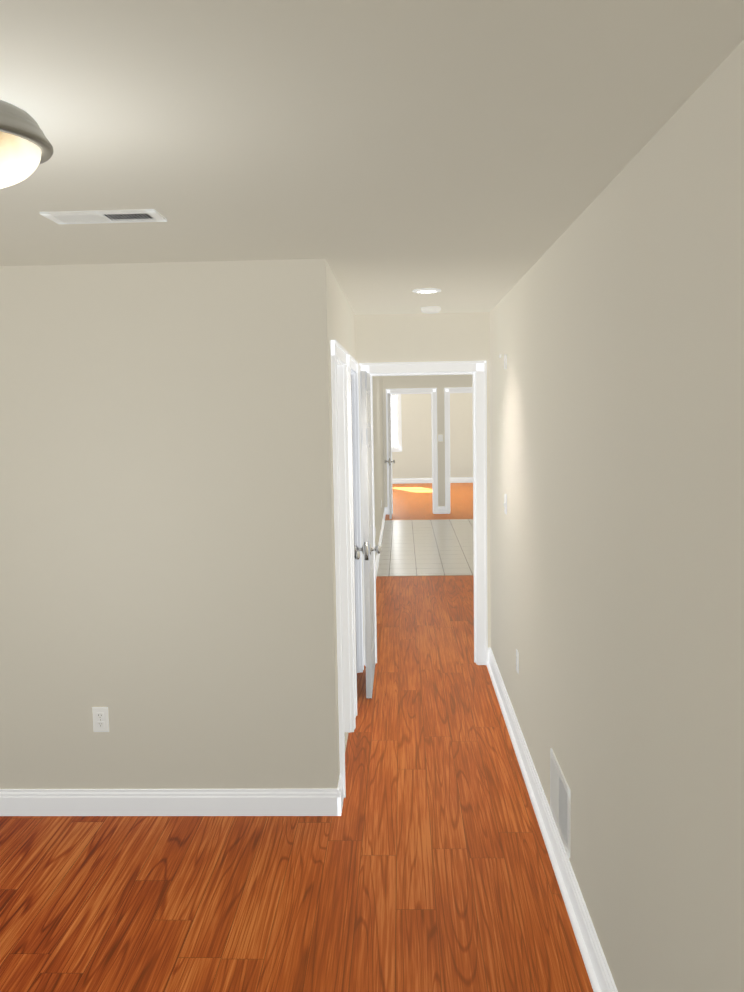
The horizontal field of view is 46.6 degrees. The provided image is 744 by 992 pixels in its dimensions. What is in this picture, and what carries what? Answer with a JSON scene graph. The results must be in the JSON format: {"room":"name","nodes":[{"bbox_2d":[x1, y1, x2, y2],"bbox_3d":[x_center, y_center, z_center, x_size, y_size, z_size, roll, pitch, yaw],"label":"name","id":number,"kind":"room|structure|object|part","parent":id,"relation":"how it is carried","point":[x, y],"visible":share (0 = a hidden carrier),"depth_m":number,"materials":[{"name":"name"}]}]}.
{"room":"empty room","nodes":[
{"label":"empty room","id":0,"kind":"room"},
{"bbox_2d":[0,259,311,788],"bbox_3d":[-1.315,0.226,3.856,2.057,2.440,0.115,-1,6,2],"label":"wall","id":1,"kind":"structure","parent":0,"point":[153,589],"depth_m":3.78,"materials":[{"name":"beige paint"}]},
{"bbox_2d":[92,707,108,731],"bbox_3d":[-1.215,1.002,3.872,0.070,0.114,0.008,-1,6,2],"label":"outlet","id":2,"kind":"object","parent":1,"relation":"attached to","point":[103,722],"visible":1,"depth_m":3.87,"materials":[{"name":"white plastic"}]},
{"bbox_2d":[0,483,592,991],"bbox_3d":[0.208,0.807,10.271,5.227,0.080,21.500,-1,6,2],"label":"floor","id":3,"kind":"structure","parent":0,"point":[422,863],"depth_m":3.39,"materials":[{"name":"laminate"}]},
{"bbox_2d":[344,732,348,751],"bbox_3d":[-1.222,1.378,4.549,2.160,0.004,1.032,-1,6,2],"label":"baseboard","id":4,"kind":"structure","parent":3,"relation":"on","point":[346,735],"depth_m":4.76,"materials":[{"name":"white wood"}]},
{"bbox_2d":[298,259,384,788],"bbox_3d":[-0.044,-0.348,9.224,0.115,2.440,10.992,-1,6,2],"label":"wall","id":5,"kind":"structure","parent":0,"point":[327,315],"depth_m":3.78,"materials":[{"name":"beige paint"}]},
{"bbox_2d":[331,340,355,797],"bbox_3d":[-0.208,0.316,4.381,0.163,2.115,0.890,-1,6,2],"label":"trim","id":6,"kind":"structure","parent":5,"relation":"attached to","point":[342,512],"depth_m":4.69,"materials":[{"name":"white paint"}]},
{"bbox_2d":[351,385,359,664],"bbox_3d":[-0.150,0.240,5.471,0.181,2.025,0.765,-1,6,2],"label":"closet door","id":7,"kind":"structure","parent":5,"relation":"in","point":[357,555],"depth_m":5.76,"materials":[{"name":"grey paint"}]},
{"bbox_2d":[348,355,363,715],"bbox_3d":[-0.171,0.204,5.464,0.163,2.115,0.910,-1,6,2],"label":"trim","id":8,"kind":"structure","parent":5,"relation":"attached to","point":[356,485],"depth_m":5.81,"materials":[{"name":"white paint"}]},
{"bbox_2d":[354,371,380,697],"bbox_3d":[-0.024,0.220,5.648,0.181,2.025,0.716,-1,6,2],"label":"door","id":9,"kind":"structure","parent":5,"relation":"in","point":[367,549],"depth_m":5.35,"materials":[{"name":"white paint"}]},
{"bbox_3d":[-0.033,0.333,5.353,0.181,0.110,0.104,-1,6,2],"label":"knob","id":10,"kind":"part","parent":9,"relation":"part of","materials":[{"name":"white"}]},
{"bbox_2d":[0,0,743,314],"bbox_3d":[0.165,-1.709,10.013,5.227,0.100,21.500,-1,6,2],"label":"ceiling","id":11,"kind":"structure","parent":0,"point":[390,156],"depth_m":1.91,"materials":[{"name":"beige paint"}]},
{"bbox_2d":[0,100,52,188],"bbox_3d":[-0.835,-0.701,1.787,0.335,0.190,0.335,-1,6,2],"label":"ceiling light","id":12,"kind":"object","parent":11,"relation":"attached to","point":[26,148],"visible":1,"depth_m":1.74,"materials":[{"name":"white glass"}]},
{"bbox_3d":[-0.835,-0.682,1.789,0.287,0.084,0.287,-1,6,2],"label":"glass","id":13,"kind":"part","parent":12,"relation":"part of","materials":[{"name":"beige glass"}]},
{"bbox_2d":[40,209,166,223],"bbox_3d":[-0.855,-0.893,2.769,0.360,0.008,0.155,-1,6,2],"label":"ceiling vent","id":14,"kind":"object","parent":11,"relation":"in","point":[107,216],"visible":1,"depth_m":2.76,"materials":[{"name":"white metal"}]},
{"bbox_2d":[412,288,440,292],"bbox_3d":[0.296,-1.108,4.679,0.156,0.010,0.156,-1,6,2],"label":"recessed light","id":15,"kind":"object","parent":11,"relation":"in","point":[429,290],"visible":0.98,"depth_m":4.64,"materials":[{"name":"white paint"}]},
{"bbox_2d":[421,306,440,312],"bbox_3d":[0.375,-1.182,5.503,0.128,0.035,0.128,-1,6,2],"label":"smoke detector","id":16,"kind":"object","parent":11,"relation":"attached to","point":[432,309],"visible":1,"depth_m":5.46,"materials":[{"name":"white plastic"}]},
{"bbox_2d":[355,312,490,664],"bbox_3d":[0.361,-0.028,6.039,0.913,2.440,0.115,-1,6,2],"label":"wall","id":17,"kind":"structure","parent":0,"point":[428,337],"depth_m":5.88,"materials":[{"name":"beige paint"}]},
{"bbox_2d":[359,361,486,665],"bbox_3d":[0.364,0.134,6.056,0.863,2.115,0.163,-1,6,2],"label":"trim","id":18,"kind":"structure","parent":17,"relation":"attached to","point":[477,369],"depth_m":5.95,"materials":[{"name":"white paint"}]},
{"bbox_2d":[377,519,473,575],"bbox_3d":[1.339,0.612,11.570,2.455,0.004,4.600,-1,6,2],"label":"floor","id":19,"kind":"structure","parent":0,"point":[427,547],"depth_m":11.07,"materials":[{"name":"white tile"}]},
{"bbox_2d":[383,374,472,513],"bbox_3d":[1.425,-0.924,14.585,2.455,2.440,0.115,-1,6,2],"label":"wall","id":20,"kind":"structure","parent":0,"point":[440,383],"depth_m":14.47,"materials":[{"name":"beige paint"}]},
{"bbox_2d":[384,393,394,518],"bbox_3d":[0.295,-0.667,14.223,0.181,2.025,0.692,-1,6,2],"label":"door","id":21,"kind":"structure","parent":20,"relation":"in","point":[389,461],"depth_m":13.92,"materials":[{"name":"white paint"}]},
{"bbox_3d":[0.286,-0.555,13.940,0.181,0.110,0.104,-1,6,2],"label":"knob","id":22,"kind":"part","parent":21,"relation":"part of","materials":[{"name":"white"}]},
{"bbox_2d":[386,388,437,513],"bbox_3d":[0.676,-0.752,14.628,0.850,2.115,0.163,-1,6,2],"label":"trim","id":23,"kind":"structure","parent":20,"relation":"attached to","point":[433,391],"depth_m":14.53,"materials":[{"name":"white paint"}]},
{"bbox_2d":[438,435,442,440],"bbox_3d":[1.150,-0.974,14.524,0.070,0.114,0.014,-1,6,2],"label":"light switch","id":24,"kind":"object","parent":20,"relation":"attached to","point":[440,437],"visible":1,"depth_m":14.53,"materials":[{"name":"white plastic"}]},
{"bbox_2d":[444,387,472,513],"bbox_3d":[1.705,-0.766,14.592,0.950,2.115,0.163,-1,6,2],"label":"trim","id":25,"kind":"structure","parent":20,"relation":"attached to","point":[448,391],"depth_m":14.52,"materials":[{"name":"white paint"}]},
{"bbox_2d":[392,393,472,478],"bbox_3d":[1.054,-1.523,20.471,3.600,2.440,0.115,-1,6,2],"label":"wall","id":26,"kind":"structure","parent":0,"point":[413,459],"depth_m":20.41,"materials":[{"name":"beige paint"}]},
{"bbox_2d":[391,394,401,451],"bbox_3d":[0.209,-1.750,20.423,1.000,1.410,0.130,-1,6,2],"label":"window","id":27,"kind":"structure","parent":26,"relation":"in","point":[396,419],"depth_m":20.43,"materials":[{"name":"white glass"}]},
{"bbox_2d":[490,40,743,991],"bbox_3d":[0.766,0.294,2.844,0.115,2.440,6.506,-1,6,2],"label":"wall","id":28,"kind":"structure","parent":0,"point":[617,469],"depth_m":2.19,"materials":[{"name":"beige paint"}]},
{"bbox_2d":[0,477,617,991],"bbox_3d":[0.205,0.713,10.211,4.627,0.120,20.800,-1,6,2],"label":"baseboard","id":29,"kind":"structure","parent":28,"relation":"attached to","point":[170,801],"depth_m":3.89,"materials":[{"name":"white paint"}]},
{"bbox_2d":[500,354,506,368],"bbox_3d":[0.767,-0.790,5.075,0.012,0.100,0.295,-1,6,2],"label":"detector","id":30,"kind":"object","parent":28,"relation":"attached to","point":[505,361],"visible":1,"depth_m":4.93,"materials":[{"name":"white plastic"}]},
{"bbox_2d":[504,494,506,513],"bbox_3d":[0.777,0.046,5.053,0.014,0.114,0.070,-1,6,2],"label":"light switch","id":31,"kind":"object","parent":28,"relation":"attached to","point":[505,504],"visible":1,"depth_m":5.03,"materials":[{"name":"white plastic"}]},
{"bbox_2d":[516,649,518,673],"bbox_3d":[0.776,0.885,4.627,0.008,0.114,0.070,-1,6,2],"label":"outlet","id":32,"kind":"object","parent":28,"relation":"attached to","point":[517,661],"visible":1,"depth_m":4.60,"materials":[{"name":"white plastic"}]},
{"bbox_2d":[550,748,570,857],"bbox_3d":[0.736,1.193,3.393,0.008,0.260,0.400,-1,6,2],"label":"air vent","id":33,"kind":"object","parent":28,"relation":"in","point":[560,799],"visible":0.98,"depth_m":3.35,"materials":[{"name":"white metal"}]}
]}

